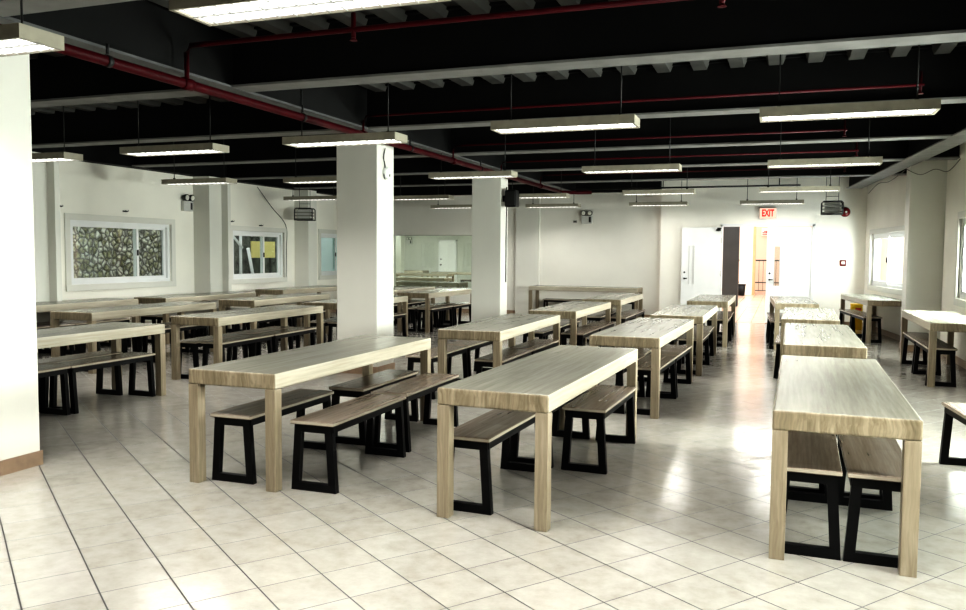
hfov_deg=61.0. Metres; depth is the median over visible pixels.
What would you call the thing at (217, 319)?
dining table
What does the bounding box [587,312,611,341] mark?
bench
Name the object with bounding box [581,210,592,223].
emergency light
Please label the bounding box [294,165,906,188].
ceiling beam
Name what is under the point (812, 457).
bench
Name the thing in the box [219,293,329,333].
dining table
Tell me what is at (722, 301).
dining table
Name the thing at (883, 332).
baseboard
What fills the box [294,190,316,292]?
pilaster
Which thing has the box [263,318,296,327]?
bench
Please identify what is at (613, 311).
bench
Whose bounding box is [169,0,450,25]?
fluorescent light
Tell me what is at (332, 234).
window
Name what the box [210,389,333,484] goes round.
bench
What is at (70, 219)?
window
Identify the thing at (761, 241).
wall
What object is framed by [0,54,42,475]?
pillar
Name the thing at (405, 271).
dining table
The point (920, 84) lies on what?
branch
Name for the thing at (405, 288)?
dining table
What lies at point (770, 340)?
bench
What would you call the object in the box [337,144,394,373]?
pillar
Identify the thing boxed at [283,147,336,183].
fluorescent light
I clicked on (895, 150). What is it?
ceiling beam
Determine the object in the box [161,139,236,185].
fluorescent light
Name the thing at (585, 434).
bench
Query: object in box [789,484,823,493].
bench
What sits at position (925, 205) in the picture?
pillar
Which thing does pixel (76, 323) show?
bench
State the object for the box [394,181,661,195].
ceiling beam
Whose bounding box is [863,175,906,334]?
wall
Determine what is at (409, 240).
emergency light
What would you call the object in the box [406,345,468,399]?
bench
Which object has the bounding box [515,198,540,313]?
wall
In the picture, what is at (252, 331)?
bench
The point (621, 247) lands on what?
wall
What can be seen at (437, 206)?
fluorescent light
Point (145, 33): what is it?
ceiling beam
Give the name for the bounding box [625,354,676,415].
bench
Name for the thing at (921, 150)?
ceiling beam
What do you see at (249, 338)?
bench
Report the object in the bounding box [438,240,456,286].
door
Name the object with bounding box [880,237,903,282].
window pane
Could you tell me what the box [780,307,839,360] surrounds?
dining table
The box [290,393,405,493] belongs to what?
bench
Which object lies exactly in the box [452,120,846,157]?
branch
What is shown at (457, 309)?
baseboard
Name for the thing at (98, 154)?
ceiling beam
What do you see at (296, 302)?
bench
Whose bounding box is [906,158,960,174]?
cable
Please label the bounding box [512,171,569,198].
fluorescent light
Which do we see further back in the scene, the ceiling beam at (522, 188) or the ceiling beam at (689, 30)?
the ceiling beam at (522, 188)
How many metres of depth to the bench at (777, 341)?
10.11 m
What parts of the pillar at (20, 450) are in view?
skirting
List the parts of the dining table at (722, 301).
leg, leg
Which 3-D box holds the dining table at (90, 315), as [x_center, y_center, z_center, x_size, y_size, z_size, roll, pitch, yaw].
[-4.710,0.393,11.302,0.662,0.750,2.425,2,4,19]
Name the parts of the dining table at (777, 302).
leg, leg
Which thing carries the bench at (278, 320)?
on the floor
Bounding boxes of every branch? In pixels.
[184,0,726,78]
[362,71,924,130]
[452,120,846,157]
[500,142,858,170]
[540,166,846,183]
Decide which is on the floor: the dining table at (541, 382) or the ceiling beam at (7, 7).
the dining table at (541, 382)
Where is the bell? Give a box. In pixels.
[840,207,849,216]
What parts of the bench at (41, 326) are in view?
seat, leg frame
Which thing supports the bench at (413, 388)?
on the floor
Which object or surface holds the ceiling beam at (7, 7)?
attached to the ceiling
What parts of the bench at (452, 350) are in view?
leg frame, seat, seat rail, leg frame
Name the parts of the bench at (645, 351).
seat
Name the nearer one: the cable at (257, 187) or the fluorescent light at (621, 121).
the fluorescent light at (621, 121)
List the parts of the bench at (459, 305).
leg frame, seat, seat rail, leg frame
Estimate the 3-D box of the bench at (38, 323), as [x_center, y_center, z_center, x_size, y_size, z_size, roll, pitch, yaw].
[-6.584,0.511,11.584,0.322,0.450,1.070,2,4,19]
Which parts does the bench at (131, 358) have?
leg frame, seat, seat rail, leg frame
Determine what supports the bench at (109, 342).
on the floor
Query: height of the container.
0.540 m
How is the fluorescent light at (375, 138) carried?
hanging from the ceiling
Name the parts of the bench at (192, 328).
leg frame, seat, seat rail, leg frame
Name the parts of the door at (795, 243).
slit trim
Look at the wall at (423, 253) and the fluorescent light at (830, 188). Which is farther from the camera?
the wall at (423, 253)
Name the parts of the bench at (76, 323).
seat, seat rail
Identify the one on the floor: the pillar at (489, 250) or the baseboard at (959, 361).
the pillar at (489, 250)
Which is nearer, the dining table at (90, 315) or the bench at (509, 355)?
the bench at (509, 355)
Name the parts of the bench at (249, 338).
leg frame, seat, seat rail, leg frame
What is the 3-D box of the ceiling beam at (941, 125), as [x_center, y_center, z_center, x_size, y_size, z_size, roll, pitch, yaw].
[-0.006,-2.439,11.885,13.030,0.500,0.250,2,4,20]
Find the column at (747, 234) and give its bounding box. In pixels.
[739,227,756,294]
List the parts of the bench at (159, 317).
leg frame, seat, leg frame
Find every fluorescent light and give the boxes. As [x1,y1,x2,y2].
[0,0,64,56]
[32,106,82,162]
[120,95,228,156]
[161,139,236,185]
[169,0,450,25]
[282,83,406,147]
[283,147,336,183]
[283,183,336,200]
[394,175,453,199]
[428,134,517,179]
[430,204,471,208]
[490,66,639,133]
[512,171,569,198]
[525,202,580,207]
[582,117,681,173]
[622,167,695,194]
[629,186,688,205]
[740,178,803,204]
[759,45,940,122]
[759,168,839,192]
[768,118,882,167]
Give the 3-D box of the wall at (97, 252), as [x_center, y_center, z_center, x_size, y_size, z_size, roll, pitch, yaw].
[-8.739,-1.429,13.905,0.800,4.400,8.250,2,4,20]
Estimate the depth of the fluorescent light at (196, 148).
8.92 m
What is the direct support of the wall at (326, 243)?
on the ground
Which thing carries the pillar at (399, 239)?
on the floor
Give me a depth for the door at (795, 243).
18.06 m
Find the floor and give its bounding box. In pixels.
[0,292,965,609]
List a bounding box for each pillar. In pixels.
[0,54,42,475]
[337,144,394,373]
[396,236,403,285]
[471,178,507,321]
[899,160,947,351]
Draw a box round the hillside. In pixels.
[160,230,276,274]
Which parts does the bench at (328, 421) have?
leg frame, seat, seat rail, leg frame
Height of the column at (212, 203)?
2.940 m
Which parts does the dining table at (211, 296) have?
leg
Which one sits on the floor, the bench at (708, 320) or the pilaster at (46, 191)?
the bench at (708, 320)
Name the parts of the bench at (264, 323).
leg frame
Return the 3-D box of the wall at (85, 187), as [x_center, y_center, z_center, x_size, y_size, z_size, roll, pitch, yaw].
[-7.749,-0.905,10.055,0.180,3.450,25.650,2,4,20]
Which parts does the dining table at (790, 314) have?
leg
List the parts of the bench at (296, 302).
seat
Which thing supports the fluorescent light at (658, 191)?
hanging from the ceiling
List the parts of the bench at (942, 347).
leg frame, seat, seat rail, leg frame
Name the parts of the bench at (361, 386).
leg frame, seat, seat rail, leg frame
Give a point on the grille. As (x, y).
(509, 195)
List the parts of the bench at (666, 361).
leg frame, seat, leg frame, seat rail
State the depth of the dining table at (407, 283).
21.56 m
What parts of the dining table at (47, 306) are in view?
leg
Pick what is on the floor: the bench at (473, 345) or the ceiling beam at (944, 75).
the bench at (473, 345)
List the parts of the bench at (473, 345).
leg frame, seat, seat rail, leg frame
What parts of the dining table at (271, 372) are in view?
leg, leg, leg, leg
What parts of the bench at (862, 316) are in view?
leg frame, seat rail, seat, leg frame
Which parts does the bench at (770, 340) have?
leg frame, seat, leg frame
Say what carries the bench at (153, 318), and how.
on the floor
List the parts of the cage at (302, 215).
cage frame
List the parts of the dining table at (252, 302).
leg, leg, leg, leg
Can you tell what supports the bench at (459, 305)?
on the floor
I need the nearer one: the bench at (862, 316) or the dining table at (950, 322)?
the dining table at (950, 322)
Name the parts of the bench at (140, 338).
leg frame, leg frame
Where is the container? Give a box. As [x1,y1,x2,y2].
[850,303,862,329]
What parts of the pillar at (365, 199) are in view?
skirting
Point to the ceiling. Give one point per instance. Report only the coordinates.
(474, 7)
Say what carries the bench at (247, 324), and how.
on the floor
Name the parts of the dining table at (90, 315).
leg, leg, leg, leg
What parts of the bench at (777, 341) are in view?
leg frame, seat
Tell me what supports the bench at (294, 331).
on the floor
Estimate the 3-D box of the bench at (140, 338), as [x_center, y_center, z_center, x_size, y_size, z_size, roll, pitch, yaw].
[-4.739,0.580,10.703,0.322,0.450,1.070,2,4,19]
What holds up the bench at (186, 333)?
on the floor
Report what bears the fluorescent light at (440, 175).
hanging from the ceiling
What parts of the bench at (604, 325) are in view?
seat, seat rail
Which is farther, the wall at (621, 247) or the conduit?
the wall at (621, 247)
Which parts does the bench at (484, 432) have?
leg frame, seat, seat rail, leg frame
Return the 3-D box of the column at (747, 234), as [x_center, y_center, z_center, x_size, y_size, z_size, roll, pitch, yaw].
[10.278,-2.503,31.764,0.570,4.200,0.500,2,4,20]
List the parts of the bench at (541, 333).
leg frame, seat, seat rail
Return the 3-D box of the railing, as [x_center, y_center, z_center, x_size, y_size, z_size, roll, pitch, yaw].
[11.146,-1.131,32.755,4.500,1.350,0.060,2,4,20]
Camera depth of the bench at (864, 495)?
5.02 m
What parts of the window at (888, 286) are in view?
sash, frame, sash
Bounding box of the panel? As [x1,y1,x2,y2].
[722,227,739,305]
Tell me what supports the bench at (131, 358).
on the floor
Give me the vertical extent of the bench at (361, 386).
0.450 m
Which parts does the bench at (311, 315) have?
leg frame, seat rail, leg frame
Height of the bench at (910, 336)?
0.450 m
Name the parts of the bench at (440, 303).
seat, leg frame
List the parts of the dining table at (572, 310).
leg, leg, leg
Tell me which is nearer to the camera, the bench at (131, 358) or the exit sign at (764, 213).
the bench at (131, 358)
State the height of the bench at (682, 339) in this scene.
0.450 m
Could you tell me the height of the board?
1.800 m
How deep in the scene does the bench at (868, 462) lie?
4.12 m
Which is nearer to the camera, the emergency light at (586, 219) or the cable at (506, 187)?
the cable at (506, 187)
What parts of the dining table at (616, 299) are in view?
leg, leg, leg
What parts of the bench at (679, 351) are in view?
leg frame, seat, leg frame, seat rail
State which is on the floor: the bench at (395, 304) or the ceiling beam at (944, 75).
the bench at (395, 304)
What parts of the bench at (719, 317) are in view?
leg frame, seat, leg frame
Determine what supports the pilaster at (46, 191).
attached to the wall at (85, 187)
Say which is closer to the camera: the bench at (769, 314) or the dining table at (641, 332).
the dining table at (641, 332)
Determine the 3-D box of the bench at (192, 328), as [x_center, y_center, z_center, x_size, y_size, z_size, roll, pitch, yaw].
[-4.386,0.518,11.744,0.322,0.450,1.070,2,4,19]
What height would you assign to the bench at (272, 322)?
0.450 m
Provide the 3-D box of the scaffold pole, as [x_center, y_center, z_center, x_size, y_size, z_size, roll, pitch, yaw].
[-5.720,-1.273,19.795,0.218,3.002,1.393,2,4,20]
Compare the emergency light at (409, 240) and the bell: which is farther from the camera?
the emergency light at (409, 240)
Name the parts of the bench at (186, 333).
leg frame, seat, leg frame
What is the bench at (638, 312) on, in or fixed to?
on the floor
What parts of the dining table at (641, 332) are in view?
leg, leg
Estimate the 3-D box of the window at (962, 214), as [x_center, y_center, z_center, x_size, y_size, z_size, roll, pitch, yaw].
[6.446,-0.594,10.565,0.160,1.340,2.700,2,4,20]
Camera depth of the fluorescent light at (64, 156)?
9.72 m
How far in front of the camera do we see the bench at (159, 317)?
14.00 m
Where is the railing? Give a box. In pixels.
[738,260,778,290]
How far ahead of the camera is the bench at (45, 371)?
7.52 m
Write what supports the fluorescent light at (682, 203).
hanging from the ceiling
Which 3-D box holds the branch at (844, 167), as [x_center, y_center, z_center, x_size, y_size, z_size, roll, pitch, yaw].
[3.707,-2.429,15.135,5.512,0.310,0.060,2,4,20]
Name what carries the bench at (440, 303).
on the floor
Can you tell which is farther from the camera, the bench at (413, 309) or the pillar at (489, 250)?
the bench at (413, 309)
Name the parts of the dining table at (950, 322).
leg, leg, leg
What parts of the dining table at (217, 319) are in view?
leg, leg, leg, leg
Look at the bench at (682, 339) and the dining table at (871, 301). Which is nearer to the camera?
the bench at (682, 339)
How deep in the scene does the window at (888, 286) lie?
15.99 m
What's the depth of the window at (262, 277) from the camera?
17.96 m
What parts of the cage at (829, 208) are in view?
cage frame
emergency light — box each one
[181,194,194,210]
[406,237,411,243]
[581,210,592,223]
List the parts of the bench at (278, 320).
leg frame, seat rail, leg frame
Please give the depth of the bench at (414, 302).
17.95 m
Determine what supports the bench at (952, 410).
on the floor
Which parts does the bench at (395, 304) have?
leg frame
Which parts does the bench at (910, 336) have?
seat rail, leg frame, leg frame, seat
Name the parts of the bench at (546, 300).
seat rail, seat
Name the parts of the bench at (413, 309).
leg frame, seat, leg frame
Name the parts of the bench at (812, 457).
leg frame, leg frame, seat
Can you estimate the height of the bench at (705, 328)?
0.450 m
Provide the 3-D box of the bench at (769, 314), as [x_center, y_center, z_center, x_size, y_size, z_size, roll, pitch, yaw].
[5.312,0.398,14.828,0.322,0.450,1.070,2,4,17]
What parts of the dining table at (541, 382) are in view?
leg, leg, leg, leg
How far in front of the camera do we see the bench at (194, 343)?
9.77 m
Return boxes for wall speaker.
[503,190,518,207]
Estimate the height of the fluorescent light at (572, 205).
0.865 m
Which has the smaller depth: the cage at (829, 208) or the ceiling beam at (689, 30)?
the ceiling beam at (689, 30)
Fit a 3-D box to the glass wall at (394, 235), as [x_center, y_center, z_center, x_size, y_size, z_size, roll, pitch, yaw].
[-1.223,-1.130,21.237,2.370,1.360,0.060,2,4,20]
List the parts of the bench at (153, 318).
leg frame, seat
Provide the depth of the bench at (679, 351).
9.51 m
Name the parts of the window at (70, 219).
sash, sash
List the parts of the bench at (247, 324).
seat, leg frame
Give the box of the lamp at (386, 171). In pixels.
[382,167,390,179]
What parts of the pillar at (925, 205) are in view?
skirting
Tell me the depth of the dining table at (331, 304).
12.54 m
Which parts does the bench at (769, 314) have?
leg frame, seat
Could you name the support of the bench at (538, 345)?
on the floor
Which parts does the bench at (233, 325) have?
leg frame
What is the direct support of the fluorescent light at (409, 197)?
hanging from the ceiling
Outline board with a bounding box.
[250,241,274,273]
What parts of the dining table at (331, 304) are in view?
leg, leg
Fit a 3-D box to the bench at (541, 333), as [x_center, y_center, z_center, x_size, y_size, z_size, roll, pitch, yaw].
[0.855,0.558,11.728,0.322,0.450,1.070,2,4,20]
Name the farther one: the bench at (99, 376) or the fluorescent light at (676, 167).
the fluorescent light at (676, 167)
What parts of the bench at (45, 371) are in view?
seat rail, seat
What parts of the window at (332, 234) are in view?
sash, sash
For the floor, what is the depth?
4.69 m
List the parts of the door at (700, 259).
slit trim, vision panel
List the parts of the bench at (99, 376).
leg frame, seat, leg frame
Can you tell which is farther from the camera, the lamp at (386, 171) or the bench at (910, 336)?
the bench at (910, 336)
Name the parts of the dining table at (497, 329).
leg, leg, leg, leg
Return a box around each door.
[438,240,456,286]
[680,227,721,310]
[765,227,812,322]
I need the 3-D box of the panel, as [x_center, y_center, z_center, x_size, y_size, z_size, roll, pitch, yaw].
[7.383,-2.062,24.371,0.465,4.200,0.200,2,4,20]
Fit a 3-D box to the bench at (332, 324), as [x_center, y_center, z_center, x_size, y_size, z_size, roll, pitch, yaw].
[-2.062,0.458,12.980,0.322,0.450,1.070,2,4,19]
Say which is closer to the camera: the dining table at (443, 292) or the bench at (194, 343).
the bench at (194, 343)
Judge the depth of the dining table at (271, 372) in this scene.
5.38 m
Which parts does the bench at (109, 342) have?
seat, leg frame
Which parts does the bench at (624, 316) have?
seat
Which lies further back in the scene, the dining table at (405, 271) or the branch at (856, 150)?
the dining table at (405, 271)
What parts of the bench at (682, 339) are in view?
leg frame, seat, leg frame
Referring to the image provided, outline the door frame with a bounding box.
[719,223,815,310]
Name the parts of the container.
lid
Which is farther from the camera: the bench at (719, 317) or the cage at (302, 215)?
the cage at (302, 215)
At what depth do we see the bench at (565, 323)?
12.57 m
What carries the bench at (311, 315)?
on the floor
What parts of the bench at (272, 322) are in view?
leg frame, leg frame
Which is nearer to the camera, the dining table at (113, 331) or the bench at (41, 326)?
the dining table at (113, 331)
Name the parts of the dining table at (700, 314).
leg, leg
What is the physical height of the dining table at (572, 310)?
0.750 m
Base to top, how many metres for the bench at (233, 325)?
0.450 m
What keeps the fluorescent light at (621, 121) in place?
hanging from the ceiling
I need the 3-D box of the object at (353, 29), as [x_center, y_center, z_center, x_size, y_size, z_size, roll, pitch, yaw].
[0.498,-1.894,5.484,6.119,0.400,0.060,2,4,20]
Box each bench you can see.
[36,322,50,353]
[37,323,73,354]
[38,351,122,411]
[38,364,70,414]
[44,320,110,349]
[49,352,155,413]
[60,337,136,355]
[63,318,130,353]
[80,335,154,371]
[123,322,189,352]
[141,311,196,341]
[142,325,209,352]
[155,312,209,343]
[180,333,247,378]
[189,307,234,333]
[199,308,249,334]
[201,334,273,365]
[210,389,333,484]
[226,321,274,345]
[231,326,293,359]
[241,317,293,346]
[255,327,316,355]
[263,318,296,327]
[273,302,313,322]
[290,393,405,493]
[292,310,325,340]
[310,317,336,345]
[327,321,336,341]
[329,369,418,445]
[371,373,458,451]
[394,299,417,320]
[394,302,410,323]
[394,313,406,336]
[402,305,436,330]
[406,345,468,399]
[408,300,431,323]
[417,305,452,331]
[430,302,456,326]
[441,302,470,325]
[447,340,492,379]
[453,409,535,514]
[474,348,532,373]
[509,339,558,354]
[509,390,589,467]
[523,325,562,344]
[543,298,581,306]
[546,320,579,345]
[561,326,600,346]
[561,385,636,473]
[582,321,615,347]
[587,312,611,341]
[598,354,645,413]
[600,309,622,315]
[611,313,635,323]
[615,347,651,391]
[621,309,644,320]
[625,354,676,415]
[650,344,691,397]
[662,334,684,372]
[677,332,709,373]
[685,325,713,362]
[694,318,709,345]
[709,315,731,346]
[717,311,733,337]
[766,312,782,339]
[767,317,781,348]
[773,334,780,377]
[785,431,842,560]
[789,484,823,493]
[836,435,881,499]
[837,435,901,567]
[839,309,865,331]
[850,313,881,342]
[901,332,939,372]
[912,339,957,386]
[939,402,965,465]
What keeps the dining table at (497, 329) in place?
on the floor
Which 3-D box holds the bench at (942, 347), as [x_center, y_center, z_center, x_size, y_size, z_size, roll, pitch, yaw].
[5.534,0.699,10.058,0.322,0.450,1.070,2,4,20]
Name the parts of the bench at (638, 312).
seat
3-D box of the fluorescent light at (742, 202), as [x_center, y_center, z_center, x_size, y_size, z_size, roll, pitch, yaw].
[6.014,-2.534,17.048,1.250,0.865,0.280,2,4,20]
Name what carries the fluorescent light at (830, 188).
hanging from the ceiling
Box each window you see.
[64,213,175,291]
[231,225,286,283]
[318,229,336,279]
[867,225,904,295]
[953,210,965,307]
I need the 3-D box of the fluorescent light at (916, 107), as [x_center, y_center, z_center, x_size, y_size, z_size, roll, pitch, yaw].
[2.789,-1.883,6.269,1.250,0.865,0.280,2,4,20]
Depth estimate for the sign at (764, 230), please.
33.86 m
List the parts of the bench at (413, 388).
leg frame, seat, seat rail, leg frame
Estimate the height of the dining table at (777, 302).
0.750 m
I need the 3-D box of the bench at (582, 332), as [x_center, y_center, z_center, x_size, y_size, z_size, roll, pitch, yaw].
[1.385,0.574,11.537,0.322,0.450,1.070,2,4,20]
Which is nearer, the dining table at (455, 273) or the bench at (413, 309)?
the bench at (413, 309)
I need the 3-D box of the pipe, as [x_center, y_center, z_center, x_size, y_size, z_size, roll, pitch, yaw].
[-1.892,-1.823,7.000,0.656,0.167,23.036,2,4,20]
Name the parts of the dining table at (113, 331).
leg, leg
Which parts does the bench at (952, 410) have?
seat, seat rail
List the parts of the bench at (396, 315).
seat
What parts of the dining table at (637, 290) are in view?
leg, leg, leg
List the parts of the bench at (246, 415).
leg frame, seat, seat rail, leg frame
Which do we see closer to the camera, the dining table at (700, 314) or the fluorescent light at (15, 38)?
the fluorescent light at (15, 38)
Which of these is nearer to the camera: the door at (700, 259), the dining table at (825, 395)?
the dining table at (825, 395)
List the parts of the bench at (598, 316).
leg frame, seat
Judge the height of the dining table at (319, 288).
0.750 m
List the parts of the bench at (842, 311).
leg frame, seat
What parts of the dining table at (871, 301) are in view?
leg, leg, leg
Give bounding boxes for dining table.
[36,298,138,341]
[37,322,165,395]
[50,301,216,373]
[134,291,255,343]
[171,305,323,379]
[189,335,430,492]
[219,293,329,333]
[255,285,336,306]
[304,296,407,346]
[394,286,434,319]
[396,273,453,286]
[396,277,451,286]
[396,281,467,287]
[397,288,470,332]
[404,270,428,286]
[431,272,470,286]
[437,345,637,531]
[438,313,559,373]
[528,285,642,317]
[528,301,610,345]
[582,293,642,342]
[588,317,693,418]
[650,304,716,375]
[687,294,735,346]
[768,355,922,577]
[770,296,818,349]
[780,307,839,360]
[783,323,866,358]
[840,294,901,342]
[900,310,965,386]
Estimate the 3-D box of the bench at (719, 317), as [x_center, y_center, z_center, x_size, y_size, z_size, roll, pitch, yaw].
[4.094,0.433,14.129,0.322,0.450,1.070,2,4,20]
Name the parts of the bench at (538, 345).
seat rail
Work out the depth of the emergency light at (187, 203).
15.44 m
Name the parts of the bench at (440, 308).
leg frame, seat, seat rail, leg frame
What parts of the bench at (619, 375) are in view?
leg frame, leg frame, seat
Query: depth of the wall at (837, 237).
17.96 m
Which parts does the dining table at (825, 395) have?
leg, leg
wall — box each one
[59,161,336,322]
[73,226,160,277]
[321,238,336,270]
[394,192,661,314]
[394,235,471,287]
[404,236,471,287]
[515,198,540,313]
[659,177,867,321]
[738,226,811,291]
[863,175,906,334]
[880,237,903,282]
[940,142,965,360]
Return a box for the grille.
[505,191,514,204]
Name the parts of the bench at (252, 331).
leg frame, seat, leg frame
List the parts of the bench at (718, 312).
seat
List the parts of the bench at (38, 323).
seat, leg frame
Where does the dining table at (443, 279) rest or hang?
on the floor
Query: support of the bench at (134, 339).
on the floor
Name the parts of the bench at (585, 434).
leg frame, seat rail, leg frame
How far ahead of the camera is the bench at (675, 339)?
10.61 m
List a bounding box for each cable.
[257,187,286,276]
[505,187,506,281]
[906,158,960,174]
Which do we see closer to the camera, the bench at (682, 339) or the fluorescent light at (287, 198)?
the bench at (682, 339)
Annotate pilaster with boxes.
[32,151,62,352]
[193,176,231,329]
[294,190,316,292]
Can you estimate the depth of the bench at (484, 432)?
4.91 m
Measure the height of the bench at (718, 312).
0.450 m
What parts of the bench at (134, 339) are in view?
leg frame, leg frame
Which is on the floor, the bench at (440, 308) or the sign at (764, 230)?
the bench at (440, 308)
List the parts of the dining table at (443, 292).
leg, leg, leg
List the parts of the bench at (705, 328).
seat, leg frame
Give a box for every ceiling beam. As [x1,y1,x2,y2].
[0,0,136,16]
[0,0,575,190]
[30,0,965,107]
[31,43,965,148]
[32,144,336,195]
[132,103,956,167]
[227,140,959,179]
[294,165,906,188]
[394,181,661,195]
[846,103,965,188]
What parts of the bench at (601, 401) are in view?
leg frame, seat, seat rail, leg frame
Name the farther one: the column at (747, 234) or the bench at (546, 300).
the column at (747, 234)
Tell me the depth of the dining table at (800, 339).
7.29 m
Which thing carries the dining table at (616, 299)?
on the floor
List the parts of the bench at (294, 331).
leg frame, seat, seat rail, leg frame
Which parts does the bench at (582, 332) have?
leg frame, seat, seat rail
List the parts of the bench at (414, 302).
seat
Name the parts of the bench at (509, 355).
leg frame, seat, seat rail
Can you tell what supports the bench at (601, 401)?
on the floor
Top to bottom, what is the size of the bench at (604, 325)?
0.450 m
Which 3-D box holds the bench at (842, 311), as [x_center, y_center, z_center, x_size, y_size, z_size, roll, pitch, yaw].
[7.201,0.340,15.982,0.322,0.450,1.070,1,4,13]
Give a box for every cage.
[294,184,315,220]
[820,177,843,214]
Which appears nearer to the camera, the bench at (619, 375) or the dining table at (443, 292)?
the bench at (619, 375)
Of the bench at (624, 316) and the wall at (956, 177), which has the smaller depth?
the wall at (956, 177)
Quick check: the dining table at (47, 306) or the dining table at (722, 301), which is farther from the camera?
the dining table at (722, 301)
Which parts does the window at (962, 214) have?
frame, sash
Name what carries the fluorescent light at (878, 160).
hanging from the ceiling
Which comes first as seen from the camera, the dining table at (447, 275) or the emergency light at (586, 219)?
the emergency light at (586, 219)
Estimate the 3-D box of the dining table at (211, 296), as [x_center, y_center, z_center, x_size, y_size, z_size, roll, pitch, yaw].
[-5.027,0.188,14.530,0.662,0.750,2.425,2,4,20]
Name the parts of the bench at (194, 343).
leg frame, seat, leg frame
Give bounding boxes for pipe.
[0,24,591,193]
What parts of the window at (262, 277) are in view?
sash, sash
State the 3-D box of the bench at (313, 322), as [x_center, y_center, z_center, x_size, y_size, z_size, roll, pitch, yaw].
[-2.396,0.449,13.086,0.322,0.450,1.070,2,4,19]
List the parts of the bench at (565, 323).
seat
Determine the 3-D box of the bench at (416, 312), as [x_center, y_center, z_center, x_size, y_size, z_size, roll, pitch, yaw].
[-1.804,0.131,18.240,0.322,0.450,1.070,2,4,21]
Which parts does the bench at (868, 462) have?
leg frame, seat, leg frame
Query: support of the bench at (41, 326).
on the floor
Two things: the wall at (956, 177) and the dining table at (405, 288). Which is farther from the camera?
the dining table at (405, 288)
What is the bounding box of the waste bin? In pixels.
[738,284,745,295]
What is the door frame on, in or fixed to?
attached to the wall at (837, 237)
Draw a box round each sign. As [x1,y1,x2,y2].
[759,208,776,218]
[762,228,767,235]
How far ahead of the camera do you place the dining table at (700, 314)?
10.68 m
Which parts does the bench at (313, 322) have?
leg frame, seat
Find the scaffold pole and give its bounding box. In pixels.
[234,236,253,273]
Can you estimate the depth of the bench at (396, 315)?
14.45 m
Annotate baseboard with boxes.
[438,308,649,317]
[862,322,899,340]
[942,354,965,368]
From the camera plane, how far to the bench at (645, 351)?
9.19 m
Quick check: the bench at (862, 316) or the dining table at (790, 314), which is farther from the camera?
the bench at (862, 316)
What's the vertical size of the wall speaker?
0.300 m
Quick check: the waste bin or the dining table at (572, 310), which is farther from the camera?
the waste bin
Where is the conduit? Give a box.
[570,178,800,189]
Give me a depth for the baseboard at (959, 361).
11.41 m
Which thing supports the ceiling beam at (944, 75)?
attached to the ceiling
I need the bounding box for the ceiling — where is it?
[29,0,965,114]

